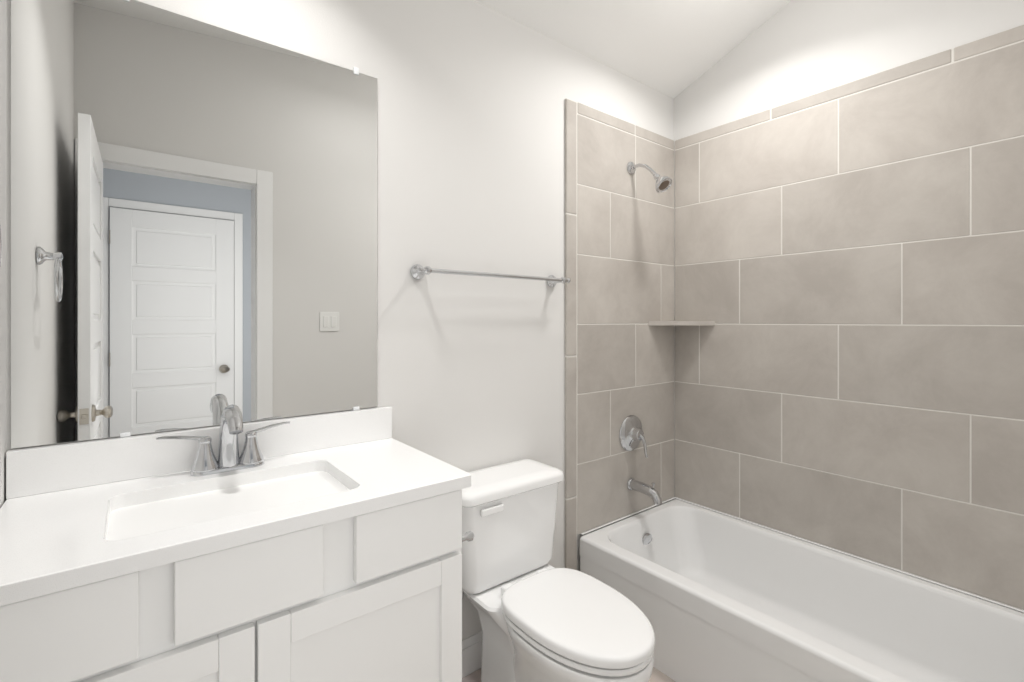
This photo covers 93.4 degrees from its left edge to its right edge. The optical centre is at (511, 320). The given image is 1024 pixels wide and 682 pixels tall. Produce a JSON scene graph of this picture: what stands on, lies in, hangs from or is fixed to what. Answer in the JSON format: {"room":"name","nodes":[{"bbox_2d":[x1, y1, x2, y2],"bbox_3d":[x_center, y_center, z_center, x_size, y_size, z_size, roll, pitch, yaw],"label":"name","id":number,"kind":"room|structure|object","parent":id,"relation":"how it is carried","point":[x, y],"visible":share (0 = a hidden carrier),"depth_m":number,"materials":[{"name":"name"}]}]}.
{"room":"bathroom","nodes":[
{"label":"bathroom","id":0,"kind":"room"},
{"bbox_2d":[0,0,5,507],"bbox_3d":[-0.697,-0.190,0.443,0.120,2.950,1.650,0,0,-38],"label":"wall","id":1,"kind":"structure","parent":0,"point":[3,255],"depth_m":1.01,"materials":[{"name":"white paint"}]},
{"bbox_2d":[0,226,1,265],"bbox_3d":[-0.794,-0.133,0.710,0.053,0.156,0.129,0,0,-38],"label":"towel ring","id":2,"kind":"object","parent":1,"relation":"attached to","point":[0,246],"visible":1,"depth_m":0.77,"materials":[{"name":"silver metal"}]},
{"bbox_2d":[6,0,673,639],"bbox_3d":[-0.100,-0.190,1.880,2.595,2.950,0.130,0,0,-38],"label":"wall","id":3,"kind":"structure","parent":0,"point":[193,223],"depth_m":1.39,"materials":[{"name":"white paint"}]},
{"bbox_2d":[411,264,570,286],"bbox_3d":[-0.051,-0.165,1.791,0.693,0.052,0.084,0,0,-38],"label":"towel rail","id":4,"kind":"object","parent":3,"relation":"attached to","point":[418,272],"visible":1,"depth_m":1.70,"materials":[{"name":"silver metal"}]},
{"bbox_2d":[565,98,673,569],"bbox_3d":[0.542,0.167,2.305,0.797,2.237,0.012,0,0,-38],"label":"tile","id":5,"kind":"structure","parent":3,"relation":"attached to","point":[619,273],"depth_m":2.25,"materials":[{"name":"beige tile"}]},
{"bbox_2d":[619,415,647,457],"bbox_3d":[0.597,0.550,2.290,0.172,0.192,0.080,0,0,-38],"label":"tub valve","id":6,"kind":"object","parent":5,"relation":"attached to","point":[631,434],"visible":1,"depth_m":2.28,"materials":[{"name":"silver metal"}]},
{"bbox_2d":[627,478,661,504],"bbox_3d":[0.625,0.792,2.254,0.060,0.092,0.171,0,0,-38],"label":"tub spout","id":7,"kind":"object","parent":5,"relation":"attached to","point":[644,488],"visible":1,"depth_m":2.23,"materials":[{"name":"silver metal"}]},
{"bbox_2d":[627,162,672,192],"bbox_3d":[0.640,-0.674,2.235,0.084,0.182,0.219,0,0,-38],"label":"shower head","id":8,"kind":"object","parent":5,"relation":"attached to","point":[663,183],"visible":1,"depth_m":2.20},
{"bbox_2d":[462,667,675,681],"bbox_3d":[0.523,1.315,0.607,3.400,0.060,2.900,0,0,-38],"label":"floor","id":9,"kind":"structure","parent":0,"point":[657,675],"depth_m":1.74,"materials":[{"name":"tile"}]},
{"bbox_2d":[0,405,473,681],"bbox_3d":[-0.566,0.746,1.129,0.928,1.078,0.487,0,0,-38],"label":"bathroom vanity","id":10,"kind":"object","parent":9,"relation":"on","point":[233,547],"visible":1,"depth_m":1.00,"materials":[{"name":"white paint"}]},
{"bbox_2d":[462,631,481,677],"bbox_3d":[-0.089,1.220,1.810,0.805,0.130,0.012,0,0,-38],"label":"baseboard","id":11,"kind":"structure","parent":9,"relation":"on","point":[471,653],"depth_m":1.75,"materials":[{"name":"white paint"}]},
{"bbox_2d":[461,459,654,681],"bbox_3d":[0.071,0.912,1.479,0.551,0.745,0.726,0,0,-38],"label":"toilet","id":12,"kind":"object","parent":9,"relation":"on","point":[541,619],"visible":0.94,"depth_m":1.52,"materials":[{"name":"white ceramic"}]},
{"bbox_2d":[579,497,1023,681],"bbox_3d":[1.039,1.107,1.726,0.728,0.356,1.513,0,0,-38],"label":"bathtub","id":13,"kind":"object","parent":9,"relation":"on","point":[715,596],"visible":0.96,"depth_m":1.76,"materials":[{"name":"white ceramic"}]},
{"bbox_2d":[474,0,790,97],"bbox_3d":[0.523,-1.460,0.607,3.400,0.649,2.900,0,0,-38],"label":"ceiling","id":14,"kind":"structure","parent":0,"point":[672,48],"depth_m":2.10,"materials":[{"name":"white paint"}]},
{"bbox_2d":[674,0,1023,612],"bbox_3d":[1.417,-0.190,1.953,0.120,2.950,1.650,0,0,-38],"label":"wall","id":15,"kind":"structure","parent":0,"point":[792,51],"depth_m":2.01,"materials":[{"name":"white paint"}]},
{"bbox_2d":[648,321,714,324],"bbox_3d":[0.839,0.012,2.389,0.225,0.022,0.225,0,0,-38],"label":"corner shelf","id":16,"kind":"object","parent":15,"relation":"attached to","point":[681,322],"visible":1,"depth_m":2.39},
{"bbox_2d":[675,25,1023,609],"bbox_3d":[1.331,-0.011,1.954,0.012,1.882,1.518,0,0,-38],"label":"tile","id":17,"kind":"structure","parent":15,"relation":"attached to","point":[849,281],"depth_m":1.87,"materials":[{"name":"beige tile"}]}
]}

